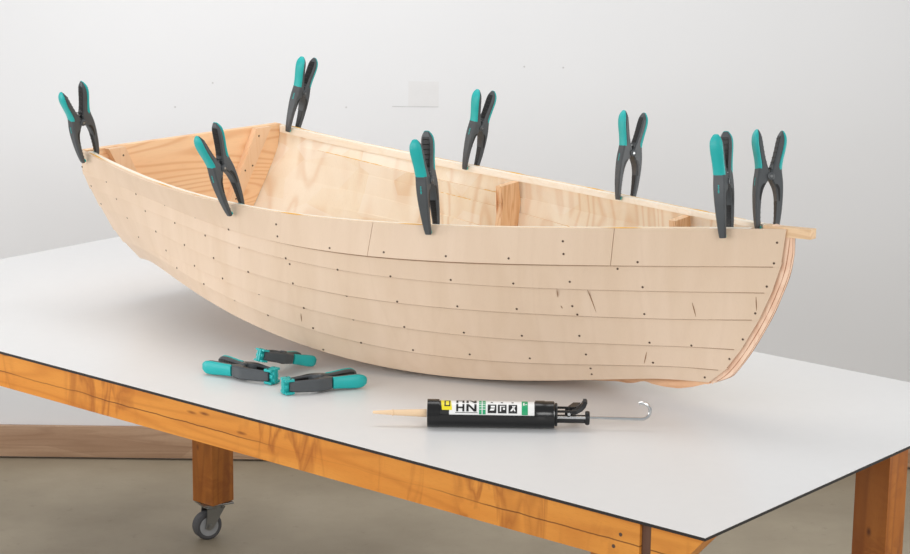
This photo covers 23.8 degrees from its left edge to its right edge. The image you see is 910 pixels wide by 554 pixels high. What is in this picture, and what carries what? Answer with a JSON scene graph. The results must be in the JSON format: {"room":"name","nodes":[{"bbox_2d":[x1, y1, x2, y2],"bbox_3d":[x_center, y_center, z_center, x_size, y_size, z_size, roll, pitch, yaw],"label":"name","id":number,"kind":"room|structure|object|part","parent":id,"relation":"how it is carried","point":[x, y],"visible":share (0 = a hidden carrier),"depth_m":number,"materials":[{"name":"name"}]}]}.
{"room":"boat building workshop","nodes":[
{"label":"boat building workshop","id":0,"kind":"room"},
{"bbox_2d":[0,0,909,467],"bbox_3d":[0.014,-1.113,6.229,9.000,3.400,0.120,1,13,0],"label":"wall","id":1,"kind":"structure","parent":0,"point":[833,76],"depth_m":6.30,"materials":[{"name":"white paint"}]},
{"bbox_2d":[392,106,437,106],"bbox_3d":[-0.116,-0.498,6.309,0.134,0.002,0.011,1,13,0],"label":"trim","id":2,"kind":"structure","parent":1,"relation":"attached to","point":[392,106],"depth_m":6.30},
{"bbox_2d":[408,81,438,106],"bbox_3d":[-0.092,-0.534,6.301,0.089,0.075,0.010,1,13,0],"label":"trim","id":3,"kind":"structure","parent":1,"relation":"attached to","point":[420,93],"depth_m":6.29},
{"bbox_2d":[0,424,909,466],"bbox_3d":[-0.006,0.509,6.516,8.800,0.096,0.022,1,13,0],"label":"baseboard","id":4,"kind":"structure","parent":1,"relation":"attached to","point":[15,439],"depth_m":6.51,"materials":[{"name":"brown wood"}]},
{"bbox_2d":[0,456,909,553],"bbox_3d":[-0.017,1.341,3.249,9.000,0.100,6.962,1,13,0],"label":"floor","id":5,"kind":"structure","parent":0,"point":[49,505],"depth_m":6.01,"materials":[{"name":"concrete"}]},
{"bbox_2d":[0,237,909,553],"bbox_3d":[-0.225,0.533,4.840,2.562,0.783,1.105,11,16,39],"label":"workbench","id":6,"kind":"object","parent":5,"relation":"on","point":[99,327],"visible":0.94,"depth_m":4.29,"materials":[{"name":"white laminate"}]},
{"bbox_3d":[-0.648,0.275,5.754,0.078,0.671,0.078,11,16,39],"label":"leg","id":7,"kind":"part","parent":6,"relation":"part of","materials":[{"name":"orange wood"}]},
{"bbox_3d":[-0.652,0.610,5.828,0.087,0.016,0.078,-6,14,-29],"label":"caster plate","id":8,"kind":"part","parent":6,"relation":"part of","materials":[{"name":"metal"}]},
{"bbox_2d":[202,355,279,384],"bbox_3d":[-0.439,0.192,4.476,0.175,0.034,0.065,9,15,33],"label":"clamp","id":9,"kind":"object","parent":6,"relation":"on","point":[226,365],"visible":1,"depth_m":4.46,"materials":[{"name":"grey plastic"}]},
{"bbox_3d":[-0.451,0.194,4.467,0.162,0.026,0.026,9,15,33],"label":"jaw arm","id":10,"kind":"part","parent":9,"relation":"part of","materials":[{"name":"grey plastic"}]},
{"bbox_3d":[-0.435,0.189,4.491,0.162,0.026,0.026,9,15,33],"label":"jaw arm","id":11,"kind":"part","parent":9,"relation":"part of","materials":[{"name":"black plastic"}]},
{"bbox_2d":[254,348,316,366],"bbox_3d":[-0.359,0.166,4.518,0.055,0.058,0.148,12,17,41],"label":"clamp","id":12,"kind":"object","parent":6,"relation":"on","point":[262,355],"visible":1,"depth_m":4.50,"materials":[{"name":"black plastic"}]},
{"bbox_3d":[-0.346,0.170,4.514,0.022,0.023,0.138,12,2,41],"label":"jaw arm","id":13,"kind":"part","parent":12,"relation":"part of","materials":[{"name":"grey plastic"}]},
{"bbox_3d":[-0.365,0.166,4.530,0.022,0.023,0.138,12,2,41],"label":"jaw arm","id":14,"kind":"part","parent":12,"relation":"part of","materials":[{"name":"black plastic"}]},
{"bbox_3d":[-0.602,0.269,4.402,2.411,0.074,0.045,11,16,39],"label":"rail","id":15,"kind":"part","parent":6,"relation":"part of","materials":[{"name":"orange wood"}]},
{"bbox_2d":[280,368,366,394],"bbox_3d":[-0.270,0.213,4.394,0.175,0.034,0.065,-6,14,-26],"label":"clamp","id":16,"kind":"object","parent":6,"relation":"on","point":[345,378],"visible":1,"depth_m":4.38,"materials":[{"name":"plastic"}]},
{"bbox_3d":[-0.259,0.215,4.383,0.162,0.026,0.026,-6,14,-26],"label":"jaw arm","id":17,"kind":"part","parent":16,"relation":"part of","materials":[{"name":"grey plastic"}]},
{"bbox_3d":[-0.272,0.209,4.409,0.162,0.026,0.026,-6,14,-26],"label":"jaw arm","id":18,"kind":"part","parent":16,"relation":"part of","materials":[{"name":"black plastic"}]},
{"bbox_2d":[81,122,815,387],"bbox_3d":[0.002,-0.030,4.651,1.790,0.402,0.756,12,17,41],"label":"rowing boat","id":19,"kind":"object","parent":6,"relation":"on","point":[328,249],"visible":0.96,"depth_m":4.41,"materials":[{"name":"brown wood"}]},
{"bbox_2d":[58,81,98,162],"bbox_3d":[-0.845,-0.349,4.891,0.055,0.198,0.140,4,13,16],"label":"clamp","id":20,"kind":"object","parent":19,"relation":"attached to","point":[84,117],"visible":1,"depth_m":4.88,"materials":[{"name":"grey plastic"}]},
{"bbox_3d":[-0.859,-0.341,4.887,0.028,0.199,0.024,-34,47,-28],"label":"jaw arm","id":21,"kind":"part","parent":20,"relation":"part of","materials":[{"name":"grey plastic"}]},
{"bbox_3d":[-0.836,-0.357,4.902,0.028,0.199,0.024,-34,47,-28],"label":"jaw arm","id":22,"kind":"part","parent":20,"relation":"part of","materials":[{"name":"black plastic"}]},
{"bbox_2d":[194,122,244,215],"bbox_3d":[-0.489,-0.223,4.503,0.031,0.204,0.133,12,17,41],"label":"clamp","id":23,"kind":"object","parent":19,"relation":"attached to","point":[222,163],"visible":1,"depth_m":4.49,"materials":[{"name":"black plastic"}]},
{"bbox_3d":[-0.497,-0.214,4.496,0.024,0.199,0.028,11,41,39],"label":"jaw arm","id":24,"kind":"part","parent":23,"relation":"part of","materials":[{"name":"grey plastic"}]},
{"bbox_3d":[-0.478,-0.231,4.514,0.024,0.199,0.028,11,41,39],"label":"jaw arm","id":25,"kind":"part","parent":23,"relation":"part of","materials":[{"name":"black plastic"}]},
{"bbox_2d":[285,56,317,131],"bbox_3d":[-0.381,-0.454,5.374,0.046,0.195,0.082,8,15,30],"label":"clamp","id":26,"kind":"object","parent":19,"relation":"attached to","point":[303,80],"visible":1,"depth_m":5.36,"materials":[{"name":"black plastic"}]},
{"bbox_3d":[-0.392,-0.453,5.359,0.023,0.190,0.027,19,11,29],"label":"jaw arm","id":27,"kind":"part","parent":26,"relation":"part of","materials":[{"name":"grey plastic"}]},
{"bbox_3d":[-0.377,-0.453,5.385,0.023,0.190,0.027,19,11,29],"label":"jaw arm","id":28,"kind":"part","parent":26,"relation":"part of","materials":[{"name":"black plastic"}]},
{"bbox_2d":[409,131,439,234],"bbox_3d":[-0.059,-0.185,4.271,0.033,0.206,0.090,6,14,23],"label":"clamp","id":29,"kind":"object","parent":19,"relation":"attached to","point":[422,154],"visible":1,"depth_m":4.26,"materials":[{"name":"black plastic"}]},
{"bbox_3d":[-0.062,-0.179,4.261,0.024,0.199,0.028,3,22,24],"label":"jaw arm","id":30,"kind":"part","parent":29,"relation":"part of","materials":[{"name":"grey plastic"}]},
{"bbox_3d":[-0.050,-0.191,4.287,0.024,0.199,0.028,3,22,24],"label":"jaw arm","id":31,"kind":"part","parent":29,"relation":"part of","materials":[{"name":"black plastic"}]},
{"bbox_2d":[462,89,496,169],"bbox_3d":[0.057,-0.345,5.063,0.036,0.196,0.082,12,17,42],"label":"clamp","id":32,"kind":"object","parent":19,"relation":"attached to","point":[478,125],"visible":1,"depth_m":5.05,"materials":[{"name":"black plastic"}]},
{"bbox_3d":[0.043,-0.344,5.051,0.023,0.190,0.027,20,13,41],"label":"jaw arm","id":33,"kind":"part","parent":32,"relation":"part of","materials":[{"name":"grey plastic"}]},
{"bbox_3d":[0.063,-0.344,5.073,0.023,0.190,0.027,20,13,41],"label":"jaw arm","id":34,"kind":"part","parent":32,"relation":"part of","materials":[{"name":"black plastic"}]},
{"bbox_3d":[0.101,-0.073,4.942,0.016,0.282,0.128,12,17,41],"label":"frame","id":35,"kind":"part","parent":19,"relation":"part of","materials":[{"name":"brown wood"}]},
{"bbox_2d":[615,110,647,199],"bbox_3d":[0.375,-0.260,4.622,0.084,0.196,0.037,-7,15,-30],"label":"clamp","id":36,"kind":"object","parent":19,"relation":"attached to","point":[627,150],"visible":0.94,"depth_m":4.61,"materials":[{"name":"black plastic"}]},
{"bbox_3d":[0.361,-0.259,4.611,0.027,0.190,0.023,4,3,-32],"label":"jaw arm","id":37,"kind":"part","parent":36,"relation":"part of","materials":[{"name":"grey plastic"}]},
{"bbox_3d":[0.386,-0.257,4.627,0.027,0.190,0.023,4,3,-32],"label":"jaw arm","id":38,"kind":"part","parent":36,"relation":"part of","materials":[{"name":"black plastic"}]},
{"bbox_3d":[0.439,-0.008,4.370,0.016,0.225,0.104,12,17,41],"label":"frame","id":39,"kind":"part","parent":19,"relation":"part of","materials":[{"name":"brown wood"}]},
{"bbox_2d":[710,131,733,237],"bbox_3d":[0.507,-0.175,4.094,0.038,0.199,0.068,7,14,25],"label":"clamp","id":40,"kind":"object","parent":19,"relation":"attached to","point":[721,147],"visible":1,"depth_m":4.07,"materials":[{"name":"black plastic"}]},
{"bbox_3d":[0.502,-0.172,4.078,0.024,0.197,0.028,0,10,26],"label":"jaw arm","id":41,"kind":"part","parent":40,"relation":"part of","materials":[{"name":"grey plastic"}]},
{"bbox_3d":[0.515,-0.177,4.105,0.024,0.197,0.028,0,10,26],"label":"jaw arm","id":42,"kind":"part","parent":40,"relation":"part of","materials":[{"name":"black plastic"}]},
{"bbox_3d":[0.563,0.056,4.153,0.194,0.336,0.013,12,17,41],"label":"stem post","id":43,"kind":"part","parent":19,"relation":"part of","materials":[{"name":"brown wood"}]},
{"bbox_2d":[751,129,786,228],"bbox_3d":[0.602,-0.186,4.134,0.072,0.192,0.055,-3,13,-17],"label":"clamp","id":44,"kind":"object","parent":19,"relation":"attached to","point":[763,173],"visible":0.94,"depth_m":4.13,"materials":[{"name":"black plastic"}]},
{"bbox_3d":[0.585,-0.186,4.128,0.027,0.190,0.023,2,-1,-18],"label":"jaw arm","id":45,"kind":"part","parent":44,"relation":"part of","materials":[{"name":"grey plastic"}]},
{"bbox_3d":[0.613,-0.185,4.137,0.027,0.190,0.023,2,-1,-18],"label":"jaw arm","id":46,"kind":"part","parent":44,"relation":"part of","materials":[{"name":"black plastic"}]},
{"bbox_2d":[373,399,651,427],"bbox_3d":[0.110,0.257,4.161,0.535,0.058,0.086,1,13,1],"label":"gun","id":47,"kind":"object","parent":6,"relation":"on","point":[444,413],"visible":1,"depth_m":4.13,"materials":[{"name":"black plastic"}]},
{"bbox_3d":[0.194,0.264,4.144,0.004,0.045,0.045,1,13,1],"label":"plate","id":48,"kind":"part","parent":47,"relation":"part of","materials":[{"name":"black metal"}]},
{"bbox_3d":[0.227,0.258,4.178,0.014,0.018,0.058,5,13,20],"label":"handle","id":49,"kind":"part","parent":47,"relation":"part of","materials":[{"name":"black plastic"}]},
{"bbox_3d":[0.238,0.248,4.138,0.033,0.027,0.011,-2,13,-11],"label":"release lever","id":50,"kind":"part","parent":47,"relation":"part of","materials":[{"name":"black plastic"}]},
{"bbox_3d":[0.273,0.256,4.136,0.209,0.038,0.010,1,13,1],"label":"push rod","id":51,"kind":"part","parent":47,"relation":"part of","materials":[{"name":"metal"}]},
{"bbox_3d":[0.335,0.482,3.654,0.022,0.144,0.039,11,16,39],"label":"spacer post","id":52,"kind":"part","parent":6,"relation":"part of","materials":[{"name":"brown wood"}]},
{"bbox_3d":[0.882,0.569,4.514,0.078,0.671,0.078,11,16,39],"label":"leg","id":53,"kind":"part","parent":6,"relation":"part of","materials":[{"name":"orange wood"}]}
]}

